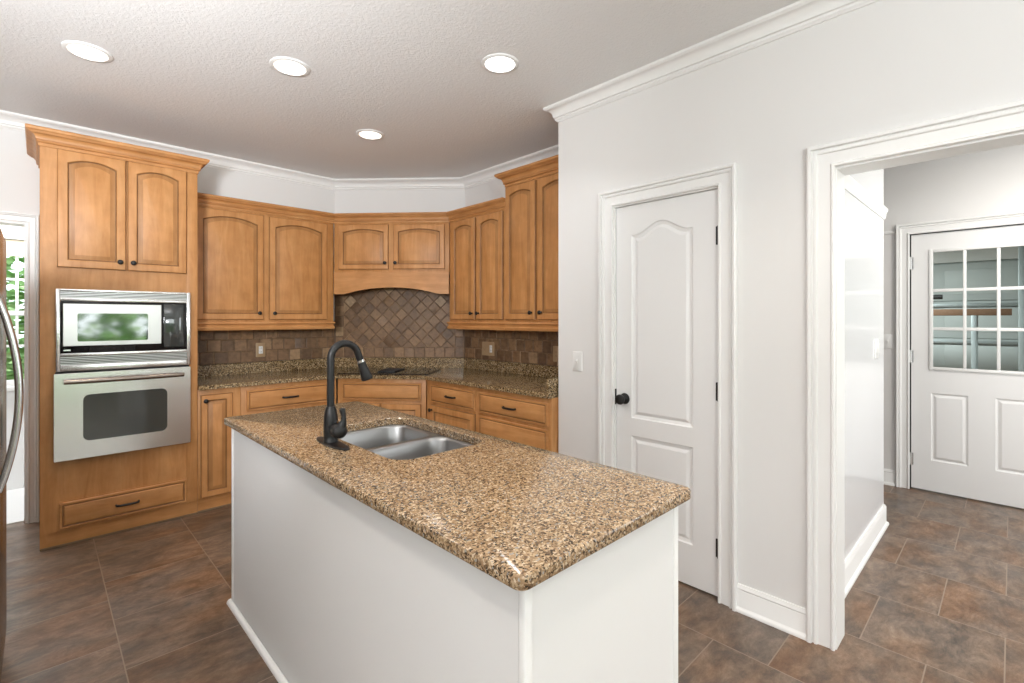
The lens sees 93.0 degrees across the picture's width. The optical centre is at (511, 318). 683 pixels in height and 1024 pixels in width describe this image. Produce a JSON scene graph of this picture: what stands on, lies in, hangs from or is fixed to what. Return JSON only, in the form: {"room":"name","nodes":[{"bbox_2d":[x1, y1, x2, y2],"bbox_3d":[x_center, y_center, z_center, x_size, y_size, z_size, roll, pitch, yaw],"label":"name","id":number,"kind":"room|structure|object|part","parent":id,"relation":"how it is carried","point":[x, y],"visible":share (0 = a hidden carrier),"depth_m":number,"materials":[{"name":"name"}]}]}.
{"room":"kitchen","nodes":[
{"label":"kitchen","id":0,"kind":"room"},
{"bbox_2d":[0,225,23,490],"bbox_3d":[-4.375,0.130,3.640,3.600,2.500,0.120,0,0,-44],"label":"wall","id":1,"kind":"structure","parent":0,"point":[16,477],"depth_m":3.92,"materials":[{"name":"white paint"}]},
{"bbox_2d":[0,228,23,399],"bbox_3d":[-4.178,-0.035,3.760,1.450,1.370,0.116,0,0,-44],"label":"window","id":2,"kind":"structure","parent":1,"relation":"in","point":[14,249],"depth_m":3.94,"materials":[{"name":"white glass"}]},
{"bbox_2d":[5,239,23,256],"bbox_3d":[-4.185,-0.570,3.768,1.230,0.130,0.014,0,0,-44],"label":"shade","id":3,"kind":"object","parent":2,"relation":"attached to","point":[15,248],"depth_m":3.93,"materials":[{"name":"beige fabric"}]},
{"bbox_3d":[-4.217,-0.050,3.800,1.250,1.180,0.004,0,0,-44],"label":"pane","id":4,"kind":"part","parent":2,"relation":"part of","materials":[{"name":"clear glass"}]},
{"bbox_2d":[0,127,334,520],"bbox_3d":[-2.584,0.016,4.043,4.230,2.728,0.140,0,0,-44],"label":"wall","id":5,"kind":"structure","parent":0,"point":[19,172],"depth_m":4.02,"materials":[{"name":"white paint"}]},
{"bbox_2d":[0,211,38,523],"bbox_3d":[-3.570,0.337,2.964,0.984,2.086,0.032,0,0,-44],"label":"trim","id":6,"kind":"structure","parent":5,"relation":"attached to","point":[32,219],"depth_m":3.29,"materials":[{"name":"white paint"}]},
{"bbox_2d":[197,321,334,364],"bbox_3d":[-2.191,0.200,4.319,1.267,0.359,0.010,0,0,-44],"label":"tile backsplash","id":7,"kind":"structure","parent":5,"relation":"attached to","point":[225,346],"depth_m":4.29,"materials":[{"name":"tile"}]},
{"bbox_2d":[256,343,264,356],"bbox_3d":[-2.214,0.275,4.282,0.078,0.125,0.008,0,0,-44],"label":"outlet","id":8,"kind":"object","parent":7,"relation":"attached to","point":[260,347],"visible":1,"depth_m":4.28,"materials":[{"name":"beige plastic"}]},
{"bbox_2d":[259,346,262,353],"bbox_3d":[-2.213,0.275,4.281,0.033,0.066,0.003,0,0,-44],"label":"receptacle","id":9,"kind":"object","parent":8,"relation":"attached to","point":[260,347],"depth_m":4.28,"materials":[{"name":"white plastic"}]},
{"bbox_2d":[197,192,334,330],"bbox_3d":[-2.110,-0.428,4.130,1.119,1.040,0.380,0,0,-44],"label":"upper cabinet","id":10,"kind":"object","parent":5,"relation":"attached to","point":[261,265],"visible":0.93,"depth_m":3.97,"materials":[{"name":"brown wood"}]},
{"bbox_3d":[-2.214,-0.420,3.830,0.480,0.856,0.020,0,0,-44],"label":"door","id":11,"kind":"part","parent":10,"relation":"part of","materials":[{"name":"brown wood"}]},
{"bbox_3d":[-2.000,-0.905,4.012,1.112,0.085,0.050,0,0,-44],"label":"crown moulding","id":12,"kind":"part","parent":10,"relation":"part of","materials":[{"name":"brown wood"}]},
{"bbox_3d":[-2.123,0.060,4.144,1.119,0.064,0.342,0,0,-44],"label":"light rail","id":13,"kind":"part","parent":10,"relation":"part of","materials":[{"name":"brown wood"}]},
{"bbox_3d":[-1.837,-0.420,4.197,0.488,0.856,0.020,0,0,-44],"label":"door","id":14,"kind":"part","parent":10,"relation":"part of","materials":[{"name":"brown wood"}]},
{"bbox_2d":[0,110,557,190],"bbox_3d":[-1.791,-1.302,3.863,4.762,0.092,1.751,0,0,-11],"label":"trim","id":15,"kind":"structure","parent":5,"relation":"attached to","point":[8,120],"depth_m":4.24,"materials":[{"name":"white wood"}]},
{"bbox_2d":[0,0,799,178],"bbox_3d":[0.173,-1.408,0.482,9.520,0.120,9.250,0,0,-44],"label":"ceiling","id":16,"kind":"structure","parent":0,"point":[198,75],"depth_m":2.59,"materials":[{"name":"white paint"}]},
{"bbox_2d":[61,40,113,62],"bbox_3d":[-2.140,-1.344,2.453,0.200,0.008,0.200,0,0,-44],"label":"recessed light","id":17,"kind":"object","parent":16,"relation":"in","point":[86,51],"visible":1,"depth_m":2.44,"materials":[{"name":"white plastic"}]},
{"bbox_2d":[269,57,309,76],"bbox_3d":[-1.187,-1.344,2.598,0.200,0.008,0.200,0,0,-44],"label":"recessed light","id":18,"kind":"object","parent":16,"relation":"in","point":[288,66],"visible":1,"depth_m":2.59,"materials":[{"name":"white plastic"}]},
{"bbox_2d":[356,129,383,139],"bbox_3d":[-1.036,-1.344,3.553,0.200,0.008,0.200,0,0,-44],"label":"recessed light","id":19,"kind":"object","parent":16,"relation":"in","point":[369,134],"visible":1,"depth_m":3.54,"materials":[{"name":"white plastic"}]},
{"bbox_2d":[481,53,518,73],"bbox_3d":[-0.063,-1.344,2.566,0.200,0.008,0.200,0,0,-44],"label":"recessed light","id":20,"kind":"object","parent":16,"relation":"in","point":[498,63],"visible":1,"depth_m":2.56,"materials":[{"name":"white plastic"}]},
{"bbox_2d":[335,189,464,402],"bbox_3d":[-1.097,0.016,4.761,1.284,2.728,0.040,0,0,2],"label":"wall","id":21,"kind":"structure","parent":0,"point":[445,200],"depth_m":4.74,"materials":[{"name":"white paint"}]},
{"bbox_2d":[334,212,449,293],"bbox_3d":[-1.081,-0.585,4.503,1.057,0.726,0.342,0,0,3],"label":"upper cabinet","id":22,"kind":"object","parent":21,"relation":"attached to","point":[411,250],"visible":0.98,"depth_m":4.37,"materials":[{"name":"brown wood"}]},
{"bbox_3d":[-1.342,-0.647,4.388,0.460,0.405,0.020,0,0,3],"label":"door","id":23,"kind":"part","parent":22,"relation":"part of","materials":[{"name":"brown wood"}]},
{"bbox_3d":[-1.090,-0.905,4.359,1.057,0.085,0.050,0,0,3],"label":"crown moulding","id":24,"kind":"part","parent":22,"relation":"part of","materials":[{"name":"brown wood"}]},
{"bbox_3d":[-0.834,-0.647,4.359,0.467,0.405,0.020,0,0,3],"label":"door","id":25,"kind":"part","parent":22,"relation":"part of","materials":[{"name":"brown wood"}]},
{"bbox_2d":[335,285,464,357],"bbox_3d":[-1.098,-0.035,4.736,1.280,0.829,0.012,0,0,2],"label":"tile backsplash","id":26,"kind":"structure","parent":21,"relation":"attached to","point":[383,322],"depth_m":4.73,"materials":[{"name":"tile"}]},
{"bbox_2d":[465,179,515,362],"bbox_3d":[-0.201,0.016,4.540,0.120,2.728,2.748,0,0,-44],"label":"wall","id":27,"kind":"structure","parent":0,"point":[495,189],"depth_m":4.51,"materials":[{"name":"white paint"}]},
{"bbox_2d":[446,197,505,329],"bbox_3d":[-0.210,-0.428,4.187,0.380,1.040,0.754,0,0,-44],"label":"upper cabinet","id":28,"kind":"object","parent":27,"relation":"attached to","point":[477,231],"visible":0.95,"depth_m":4.03,"materials":[{"name":"brown wood"}]},
{"bbox_3d":[-0.422,-0.422,4.193,0.020,0.860,0.322,0,0,-44],"label":"door","id":29,"kind":"part","parent":28,"relation":"part of","materials":[{"name":"brown wood"}]},
{"bbox_3d":[-0.282,0.060,4.120,0.120,0.064,0.750,0,0,-44],"label":"light rail","id":30,"kind":"part","parent":28,"relation":"part of","materials":[{"name":"brown wood"}]},
{"bbox_3d":[-0.321,-0.905,4.069,0.052,0.085,0.740,0,0,-44],"label":"crown moulding","id":31,"kind":"part","parent":28,"relation":"part of","materials":[{"name":"brown wood"}]},
{"bbox_3d":[-0.182,-0.422,3.946,0.020,0.860,0.312,0,0,-44],"label":"door","id":32,"kind":"part","parent":28,"relation":"part of","materials":[{"name":"brown wood"}]},
{"bbox_2d":[465,329,557,365],"bbox_3d":[0.120,0.200,4.115,0.010,0.359,1.663,0,0,-44],"label":"tile backsplash","id":33,"kind":"structure","parent":27,"relation":"attached to","point":[528,347],"depth_m":4.20,"materials":[{"name":"tile"}]},
{"bbox_2d":[482,342,493,355],"bbox_3d":[-0.224,0.275,4.447,0.018,0.125,0.165,0,0,-44],"label":"light switch","id":34,"kind":"object","parent":33,"relation":"attached to","point":[487,347],"visible":1,"depth_m":4.44,"materials":[{"name":"beige plastic"}]},
{"bbox_2d":[553,346,557,361],"bbox_3d":[0.355,0.280,3.859,0.008,0.125,0.078,0,0,-44],"label":"outlet","id":35,"kind":"object","parent":33,"relation":"attached to","point":[555,348],"visible":0.73,"depth_m":3.87,"materials":[{"name":"beige plastic"}]},
{"bbox_2d":[494,155,557,331],"bbox_3d":[0.281,-0.522,3.672,0.394,1.228,0.805,0,0,-44],"label":"upper cabinet","id":36,"kind":"object","parent":27,"relation":"attached to","point":[531,190],"visible":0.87,"depth_m":3.59,"materials":[{"name":"brown wood"}]},
{"bbox_3d":[0.062,-0.508,3.694,0.020,1.033,0.319,0,0,-44],"label":"door","id":37,"kind":"part","parent":36,"relation":"part of","materials":[{"name":"brown wood"}]},
{"bbox_3d":[0.281,-1.084,3.672,0.394,0.104,0.805,0,0,-44],"label":"crown moulding","id":38,"kind":"part","parent":36,"relation":"part of","materials":[{"name":"brown wood"}]},
{"bbox_3d":[0.203,0.060,3.550,0.020,0.064,0.739,0,0,-44],"label":"light rail","id":39,"kind":"part","parent":36,"relation":"part of","materials":[{"name":"brown wood"}]},
{"bbox_3d":[0.318,-0.508,3.432,0.020,1.033,0.358,0,0,-44],"label":"door","id":40,"kind":"part","parent":36,"relation":"part of","materials":[{"name":"brown wood"}]},
{"bbox_2d":[1,484,1023,682],"bbox_3d":[0.973,1.437,3.805,15.300,0.126,12.900,0,0,-44],"label":"floor","id":41,"kind":"structure","parent":0,"point":[939,598],"depth_m":2.28,"materials":[{"name":"tile"}]},
{"bbox_2d":[0,229,23,682],"bbox_3d":[-2.087,0.525,1.472,0.860,1.706,0.900,0,0,-44],"label":"refrigerator","id":42,"kind":"object","parent":41,"relation":"on","point":[6,325],"visible":1,"depth_m":1.74,"materials":[{"name":"silver metal"}]},
{"bbox_3d":[-1.999,0.491,1.872,0.058,1.638,0.447,0,0,-44],"label":"door","id":43,"kind":"part","parent":42,"relation":"part of","materials":[{"name":"silver metal"}]},
{"bbox_3d":[-1.774,0.268,1.713,0.074,0.682,0.023,0,0,-44],"label":"handle","id":44,"kind":"part","parent":42,"relation":"part of","materials":[{"name":"silver metal"}]},
{"bbox_2d":[25,123,209,550],"bbox_3d":[-2.704,0.126,3.357,0.926,2.508,0.667,0,0,-44],"label":"tall cabinet","id":45,"kind":"object","parent":41,"relation":"on","point":[115,215],"visible":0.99,"depth_m":3.09,"materials":[{"name":"brown wood"}]},
{"bbox_3d":[-2.624,-0.669,3.042,0.327,0.714,0.020,0,0,-44],"label":"door","id":46,"kind":"part","parent":45,"relation":"part of","materials":[{"name":"brown wood"}]},
{"bbox_3d":[-2.704,-1.077,3.357,0.926,0.103,0.667,0,0,-44],"label":"crown moulding","id":47,"kind":"part","parent":45,"relation":"part of","materials":[{"name":"brown wood"}]},
{"bbox_2d":[54,365,190,462],"bbox_3d":[-2.495,0.595,3.151,0.694,0.545,0.164,0,0,-44],"label":"oven","id":48,"kind":"object","parent":45,"relation":"attached to","point":[103,412],"visible":1,"depth_m":3.11,"materials":[{"name":"silver metal"}]},
{"bbox_3d":[-2.463,0.380,3.115,0.603,0.032,0.070,0,0,-44],"label":"handle","id":49,"kind":"part","parent":48,"relation":"part of","materials":[{"name":"silver metal"}]},
{"bbox_2d":[56,289,189,371],"bbox_3d":[-2.516,0.070,3.179,0.685,0.501,0.094,0,0,-44],"label":"microwave","id":50,"kind":"object","parent":45,"relation":"in","point":[96,329],"visible":1,"depth_m":3.12,"materials":[{"name":"silver metal"}]},
{"bbox_3d":[-2.535,0.037,3.102,0.487,0.259,0.010,0,0,-44],"label":"door","id":51,"kind":"part","parent":50,"relation":"part of","materials":[{"name":"silver metal"}]},
{"bbox_3d":[-2.312,0.047,3.321,0.114,0.290,0.008,0,0,-44],"label":"control panel","id":52,"kind":"part","parent":50,"relation":"part of","materials":[{"name":"grey"}]},
{"bbox_3d":[-2.501,1.197,3.161,0.650,0.158,0.020,0,0,-44],"label":"drawer","id":53,"kind":"part","parent":45,"relation":"part of","materials":[{"name":"brown wood"}]},
{"bbox_3d":[-2.482,1.197,3.142,0.126,0.016,0.034,0,0,-44],"label":"handle","id":54,"kind":"part","parent":45,"relation":"part of","materials":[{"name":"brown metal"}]},
{"bbox_3d":[-2.384,-0.669,3.274,0.325,0.714,0.020,0,0,-44],"label":"door","id":55,"kind":"part","parent":45,"relation":"part of","materials":[{"name":"brown wood"}]},
{"bbox_2d":[197,387,240,512],"bbox_3d":[-2.311,0.943,3.728,0.274,0.874,0.632,0,0,-44],"label":"base cabinet","id":56,"kind":"object","parent":41,"relation":"on","point":[213,405],"visible":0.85,"depth_m":3.50,"materials":[{"name":"brown wood"}]},
{"bbox_3d":[-2.134,0.909,3.517,0.202,0.731,0.020,0,0,-44],"label":"door","id":57,"kind":"part","parent":56,"relation":"part of","materials":[{"name":"brown wood"}]},
{"bbox_2d":[241,378,335,414],"bbox_3d":[-1.947,0.943,4.080,0.735,0.874,0.634,0,0,-44],"label":"base cabinet","id":58,"kind":"object","parent":41,"relation":"on","point":[292,395],"visible":0.24,"depth_m":3.83,"materials":[{"name":"brown wood"}]},
{"bbox_3d":[-1.769,0.619,3.873,0.628,0.158,0.020,0,0,-44],"label":"drawer","id":59,"kind":"part","parent":58,"relation":"part of","materials":[{"name":"brown wood"}]},
{"bbox_2d":[338,378,426,418],"bbox_3d":[-1.085,0.943,4.340,0.770,0.874,0.552,0,0,5],"label":"base cabinet","id":60,"kind":"object","parent":41,"relation":"on","point":[408,396],"visible":0.27,"depth_m":4.10,"materials":[{"name":"brown wood"}]},
{"bbox_3d":[-1.104,0.616,4.106,0.686,0.148,0.020,0,0,5],"label":"false drawer","id":61,"kind":"part","parent":60,"relation":"part of","materials":[{"name":"brown wood"}]},
{"bbox_3d":[-0.931,0.997,4.090,0.338,0.557,0.020,0,0,5],"label":"door","id":62,"kind":"part","parent":60,"relation":"part of","materials":[{"name":"brown wood"}]},
{"bbox_2d":[227,428,677,682],"bbox_3d":[-0.450,0.943,1.852,0.639,0.874,2.017,0,0,-44],"label":"kitchen island","id":63,"kind":"object","parent":41,"relation":"on","point":[326,587],"visible":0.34,"depth_m":1.31,"materials":[{"name":"white paint"}]},
{"bbox_3d":[-1.352,0.943,2.365,0.019,0.874,0.022,0,0,-44],"label":"corner post","id":64,"kind":"part","parent":63,"relation":"part of","materials":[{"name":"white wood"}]},
{"bbox_3d":[-0.451,1.371,1.851,0.635,0.019,2.017,0,0,-44],"label":"shoe moulding","id":65,"kind":"part","parent":63,"relation":"part of","materials":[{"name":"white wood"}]},
{"bbox_2d":[224,401,690,590],"bbox_3d":[-0.439,0.489,1.849,0.687,0.031,2.016,0,0,-44],"label":"island countertop","id":66,"kind":"structure","parent":63,"relation":"on","point":[519,514],"depth_m":1.35,"materials":[{"name":"stone"}]},
{"bbox_2d":[317,340,372,450],"bbox_3d":[-0.643,0.278,1.847,0.213,0.392,0.223,0,0,-14],"label":"faucet","id":67,"kind":"object","parent":66,"relation":"on","point":[333,430],"visible":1,"depth_m":1.84,"materials":[{"name":"black metal"}]},
{"bbox_3d":[-0.679,0.470,1.838,0.060,0.008,0.256,0,0,-44],"label":"deck plate","id":68,"kind":"part","parent":67,"relation":"part of","materials":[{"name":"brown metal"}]},
{"bbox_3d":[-0.650,0.387,1.808,0.057,0.114,0.080,0,0,-44],"label":"lever","id":69,"kind":"part","parent":67,"relation":"part of","materials":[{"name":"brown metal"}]},
{"bbox_3d":[-0.646,0.211,1.890,0.147,0.258,0.028,0,0,-44],"label":"spout","id":70,"kind":"part","parent":67,"relation":"part of","materials":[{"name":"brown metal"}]},
{"bbox_2d":[341,424,473,459],"bbox_3d":[-0.460,0.613,1.980,0.424,0.214,0.680,0,0,-44],"label":"sink","id":71,"kind":"object","parent":66,"relation":"in","point":[395,441],"visible":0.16,"depth_m":2.07,"materials":[{"name":"grey metal"}]},
{"bbox_3d":[-0.577,0.611,2.100,0.424,0.210,0.345,0,0,-44],"label":"bowl","id":72,"kind":"part","parent":71,"relation":"part of","materials":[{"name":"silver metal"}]},
{"bbox_3d":[-0.340,0.611,1.856,0.424,0.210,0.335,0,0,-44],"label":"bowl","id":73,"kind":"part","parent":71,"relation":"part of","materials":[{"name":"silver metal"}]},
{"bbox_3d":[0.027,0.943,0.949,0.023,0.874,0.018,0,0,-44],"label":"corner post","id":74,"kind":"part","parent":63,"relation":"part of","materials":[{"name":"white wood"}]},
{"bbox_3d":[0.452,0.943,1.366,0.024,0.874,0.024,0,0,-44],"label":"corner post","id":75,"kind":"part","parent":63,"relation":"part of","materials":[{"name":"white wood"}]},
{"bbox_2d":[427,380,477,431],"bbox_3d":[-0.295,0.943,4.024,0.634,0.874,0.663,0,0,-44],"label":"base cabinet","id":76,"kind":"object","parent":41,"relation":"on","point":[456,405],"visible":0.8,"depth_m":3.79,"materials":[{"name":"brown wood"}]},
{"bbox_3d":[-0.472,0.994,3.814,0.020,0.563,0.565,0,0,-44],"label":"door","id":77,"kind":"part","parent":76,"relation":"part of","materials":[{"name":"brown wood"}]},
{"bbox_3d":[-0.472,0.613,3.814,0.020,0.150,0.565,0,0,-44],"label":"drawer","id":78,"kind":"part","parent":76,"relation":"part of","materials":[{"name":"brown wood"}]},
{"bbox_2d":[478,388,557,452],"bbox_3d":[0.189,0.943,3.526,0.634,0.874,0.721,0,0,-44],"label":"base cabinet","id":79,"kind":"object","parent":41,"relation":"on","point":[523,419],"visible":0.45,"depth_m":3.27,"materials":[{"name":"brown wood"}]},
{"bbox_2d":[197,357,557,398],"bbox_3d":[-0.973,0.443,3.700,2.155,0.125,2.595,0,0,-44],"label":"countertop","id":80,"kind":"structure","parent":79,"relation":"on","point":[534,380],"depth_m":4.06,"materials":[{"name":"brown stone"}]},
{"bbox_2d":[337,368,440,374],"bbox_3d":[-1.082,0.465,4.373,0.796,0.017,0.485,0,0,5],"label":"cooktop","id":81,"kind":"object","parent":80,"relation":"in","point":[393,371],"visible":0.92,"depth_m":4.29,"materials":[{"name":"black glass"}]},
{"bbox_2d":[378,368,403,371],"bbox_3d":[-1.083,0.461,4.364,0.156,0.010,0.267,0,0,5],"label":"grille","id":82,"kind":"object","parent":81,"relation":"attached to","point":[387,369],"depth_m":4.36,"materials":[{"name":"black metal"}]},
{"bbox_3d":[-0.027,0.613,3.318,0.034,0.016,0.126,0,0,-44],"label":"handle","id":83,"kind":"part","parent":79,"relation":"part of","materials":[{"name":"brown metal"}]},
{"bbox_3d":[-0.008,0.844,3.337,0.020,0.263,0.673,0,0,-44],"label":"drawer","id":84,"kind":"part","parent":79,"relation":"part of","materials":[{"name":"brown wood"}]},
{"bbox_3d":[-0.008,0.613,3.337,0.020,0.150,0.673,0,0,-44],"label":"drawer","id":85,"kind":"part","parent":79,"relation":"part of","materials":[{"name":"brown wood"}]},
{"bbox_2d":[558,0,1023,607],"bbox_3d":[2.516,0.016,0.927,0.140,2.728,6.222,0,0,-44],"label":"wall","id":86,"kind":"structure","parent":0,"point":[881,65],"depth_m":2.20,"materials":[{"name":"white paint"}]},
{"bbox_2d":[572,351,581,371],"bbox_3d":[0.398,0.263,2.992,0.018,0.122,0.075,0,0,-44],"label":"light switch","id":87,"kind":"object","parent":86,"relation":"attached to","point":[576,356],"visible":1,"depth_m":2.99,"materials":[{"name":"white plastic"}]},
{"bbox_2d":[615,189,717,595],"bbox_3d":[0.798,0.365,2.590,0.103,2.006,0.613,0,0,-44],"label":"door","id":88,"kind":"structure","parent":86,"relation":"in","point":[666,391],"depth_m":2.55,"materials":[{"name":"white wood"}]},
{"bbox_3d":[0.620,0.455,2.748,0.068,0.063,0.063,0,0,-44],"label":"knob","id":89,"kind":"part","parent":88,"relation":"part of","materials":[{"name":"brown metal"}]},
{"bbox_2d":[598,162,737,611],"bbox_3d":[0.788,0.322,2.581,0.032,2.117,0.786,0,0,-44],"label":"trim","id":90,"kind":"structure","parent":86,"relation":"attached to","point":[724,177],"depth_m":2.36,"materials":[{"name":"white paint"}]},
{"bbox_2d":[543,0,879,122],"bbox_3d":[2.659,-1.302,1.045,0.650,0.092,6.392,0,0,-44],"label":"trim","id":91,"kind":"structure","parent":86,"relation":"attached to","point":[800,15],"depth_m":2.36,"materials":[{"name":"white paint"}]},
{"bbox_2d":[736,583,805,640],"bbox_3d":[1.168,1.317,2.194,0.026,0.125,0.309,0,0,-44],"label":"baseboard","id":92,"kind":"structure","parent":86,"relation":"attached to","point":[790,618],"depth_m":2.19,"materials":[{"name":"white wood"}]},
{"bbox_2d":[806,99,1023,650],"bbox_3d":[1.843,0.324,1.495,0.032,2.112,1.651,0,0,-44],"label":"trim","id":93,"kind":"structure","parent":86,"relation":"attached to","point":[822,160],"depth_m":2.05,"materials":[{"name":"white paint"}]},
{"bbox_2d":[836,131,1023,649],"bbox_3d":[1.905,0.370,1.555,0.138,2.020,1.475,0,0,-44],"label":"trim","id":94,"kind":"structure","parent":86,"relation":"attached to","point":[1013,139],"depth_m":2.05,"materials":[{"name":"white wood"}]},
{"bbox_2d":[845,169,883,559],"bbox_3d":[1.899,0.016,2.766,1.540,2.728,0.120,0,0,-44],"label":"wall","id":95,"kind":"structure","parent":0,"point":[864,229],"depth_m":2.82,"materials":[{"name":"white paint"}]},
{"bbox_2d":[845,175,887,219],"bbox_3d":[1.914,-0.700,2.766,1.561,0.070,0.141,0,0,-44],"label":"trim","id":96,"kind":"structure","parent":95,"relation":"attached to","point":[852,186],"depth_m":2.78,"materials":[{"name":"white wood"}]},
{"bbox_2d":[845,504,888,597],"bbox_3d":[1.917,1.312,2.766,1.566,0.135,0.146,0,0,-44],"label":"baseboard","id":97,"kind":"structure","parent":95,"relation":"attached to","point":[858,557],"depth_m":2.77,"materials":[{"name":"white wood"}]},
{"bbox_2d":[874,339,878,358],"bbox_3d":[2.310,0.190,3.075,0.120,0.120,0.009,0,0,-44],"label":"light switch","id":98,"kind":"object","parent":95,"relation":"attached to","point":[876,341],"visible":1,"depth_m":3.04,"materials":[{"name":"white plastic"}]},
{"bbox_2d":[884,144,1023,485],"bbox_3d":[3.616,0.016,3.654,0.140,2.728,4.600,0,0,-44],"label":"wall","id":99,"kind":"structure","parent":0,"point":[988,182],"depth_m":3.84,"materials":[{"name":"white paint"}]},
{"bbox_2d":[884,334,891,348],"bbox_3d":[3.126,0.190,4.045,0.018,0.120,0.060,0,0,-44],"label":"light switch","id":100,"kind":"object","parent":99,"relation":"attached to","point":[887,337],"visible":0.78,"depth_m":4.04,"materials":[{"name":"white plastic"}]},
{"bbox_2d":[884,469,894,485],"bbox_3d":[2.591,1.317,4.590,0.026,0.125,1.628,0,0,-44],"label":"baseboard","id":101,"kind":"structure","parent":99,"relation":"attached to","point":[889,475],"depth_m":4.03,"materials":[{"name":"white wood"}]},
{"bbox_2d":[884,230,894,233],"bbox_3d":[2.596,-0.718,4.596,0.010,0.025,1.628,0,0,-44],"label":"trim","id":102,"kind":"structure","parent":99,"relation":"attached to","point":[893,231],"depth_m":4.04,"materials":[{"name":"white wood"}]},
{"bbox_2d":[896,211,1023,488],"bbox_3d":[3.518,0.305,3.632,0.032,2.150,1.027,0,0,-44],"label":"trim","id":103,"kind":"structure","parent":99,"relation":"attached to","point":[903,231],"depth_m":3.96,"materials":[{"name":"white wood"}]},
{"bbox_2d":[910,225,1023,508],"bbox_3d":[3.541,0.345,3.667,0.054,2.046,0.862,0,0,-44],"label":"door","id":104,"kind":"structure","parent":99,"relation":"in","point":[967,350],"depth_m":3.71,"materials":[{"name":"white wood"}]},
{"bbox_3d":[3.533,-0.071,3.658,0.022,0.955,0.599,0,0,-44],"label":"light frame","id":105,"kind":"part","parent":104,"relation":"part of","materials":[{"name":"white plastic"}]},
{"bbox_3d":[3.543,-0.071,3.668,0.004,0.927,0.571,0,0,-44],"label":"pane","id":106,"kind":"part","parent":104,"relation":"part of","materials":[{"name":"clear glass"}]}
]}

